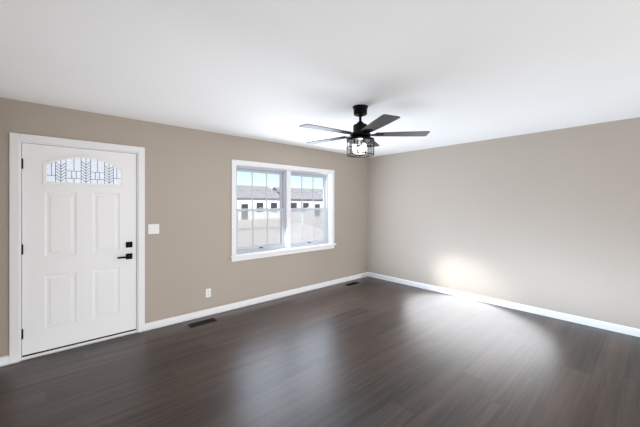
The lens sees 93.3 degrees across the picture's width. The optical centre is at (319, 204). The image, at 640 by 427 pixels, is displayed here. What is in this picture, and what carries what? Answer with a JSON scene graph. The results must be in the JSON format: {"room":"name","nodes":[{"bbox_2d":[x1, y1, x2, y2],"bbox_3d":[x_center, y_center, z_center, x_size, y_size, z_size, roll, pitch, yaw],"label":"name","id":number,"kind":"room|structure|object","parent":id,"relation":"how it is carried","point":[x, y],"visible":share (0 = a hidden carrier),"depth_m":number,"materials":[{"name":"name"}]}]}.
{"room":"living room","nodes":[
{"label":"living room","id":0,"kind":"room"},
{"bbox_2d":[0,97,367,356],"bbox_3d":[-1.021,0.245,4.547,5.580,2.450,0.160,0,0,-42],"label":"wall","id":1,"kind":"structure","parent":0,"point":[188,262],"depth_m":3.92,"materials":[{"name":"paint"}]},
{"bbox_2d":[0,356,2,366],"bbox_3d":[-1.053,1.426,0.662,0.030,0.088,5.588,0,0,-42],"label":"baseboard","id":2,"kind":"structure","parent":1,"relation":"attached to","point":[1,358],"depth_m":2.75,"materials":[{"name":"white"}]},
{"bbox_2d":[9,132,144,364],"bbox_3d":[-2.495,0.401,3.198,1.101,2.139,0.202,0,0,-42],"label":"door","id":3,"kind":"structure","parent":1,"relation":"in","point":[76,243],"depth_m":3.10,"materials":[{"name":"white painted wood"},{"name":"black metal"}]},
{"bbox_2d":[148,224,158,233],"bbox_3d":[-1.971,0.285,3.582,0.118,0.116,0.010,0,0,-42],"label":"light switch","id":4,"kind":"object","parent":1,"relation":"attached to","point":[153,228],"visible":1,"depth_m":3.58,"materials":[{"name":"white plastic"}]},
{"bbox_2d":[206,288,210,297],"bbox_3d":[-1.485,1.170,4.018,0.070,0.116,0.009,0,0,-42],"label":"electrical outlet","id":5,"kind":"object","parent":1,"relation":"attached to","point":[208,292],"visible":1,"depth_m":4.01,"materials":[{"name":"white plastic"}]},
{"bbox_2d":[145,272,367,330],"bbox_3d":[-0.536,1.426,4.864,4.039,0.088,0.012,0,0,-42],"label":"baseboard","id":6,"kind":"structure","parent":1,"relation":"attached to","point":[194,315],"depth_m":4.33,"materials":[{"name":"white wood"}]},
{"bbox_2d":[230,159,335,261],"bbox_3d":[-0.532,0.079,4.951,2.062,1.437,0.201,0,0,-42],"label":"window","id":7,"kind":"structure","parent":1,"relation":"in","point":[264,232],"depth_m":4.91,"materials":[{"name":"white plastic"}]},
{"bbox_2d":[0,276,639,426],"bbox_3d":[0.896,1.500,2.404,5.580,0.060,5.910,0,0,-42],"label":"floor","id":8,"kind":"structure","parent":0,"point":[368,351],"depth_m":2.67,"materials":[{"name":"laminate"}]},
{"bbox_2d":[187,318,216,327],"bbox_3d":[-1.468,1.466,3.772,0.330,0.007,0.120,0,0,-42],"label":"floor vent","id":9,"kind":"object","parent":8,"relation":"in","point":[198,323],"visible":1,"depth_m":3.76,"materials":[{"name":"black metal"}]},
{"bbox_2d":[0,0,639,157],"bbox_3d":[0.896,-1.010,2.404,5.580,0.060,5.910,0,0,-42],"label":"ceiling","id":10,"kind":"structure","parent":0,"point":[448,72],"depth_m":2.11,"materials":[{"name":"paint"}]},
{"bbox_2d":[299,104,429,157],"bbox_3d":[0.370,-0.735,3.018,1.286,0.488,1.284,0,0,-42],"label":"fan","id":11,"kind":"object","parent":10,"relation":"hanging from","point":[361,134],"visible":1,"depth_m":2.94,"materials":[{"name":"black metal"}]},
{"bbox_2d":[368,117,639,328],"bbox_3d":[2.969,0.245,4.151,0.160,2.450,5.750,0,0,-42],"label":"wall","id":12,"kind":"structure","parent":0,"point":[549,220],"depth_m":4.19,"materials":[{"name":"paint"}]},
{"bbox_2d":[368,272,639,336],"bbox_3d":[2.851,1.426,4.152,0.013,0.088,5.588,0,0,-42],"label":"baseboard","id":13,"kind":"structure","parent":12,"relation":"attached to","point":[627,330],"depth_m":4.18,"materials":[{"name":"white wood"}]},
{"label":"outside","id":14,"kind":"structure","parent":0,"visible":0},
{"label":"lawn","id":15,"kind":"structure","parent":14,"visible":0},
{"bbox_2d":[237,185,278,208],"bbox_3d":[-12.497,-0.480,42.483,7.700,4.800,12.700,0,0,44],"label":"house","id":16,"kind":"structure","parent":15,"relation":"on","point":[259,200],"depth_m":42.15,"materials":[{"name":"grey"}]},
{"bbox_2d":[272,187,322,207],"bbox_3d":[-2.648,-0.530,53.972,13.086,4.900,8.354,0,0,-42],"label":"house","id":17,"kind":"structure","parent":15,"relation":"on","point":[310,201],"depth_m":50.50,"materials":[{"name":"grey"}]}
]}

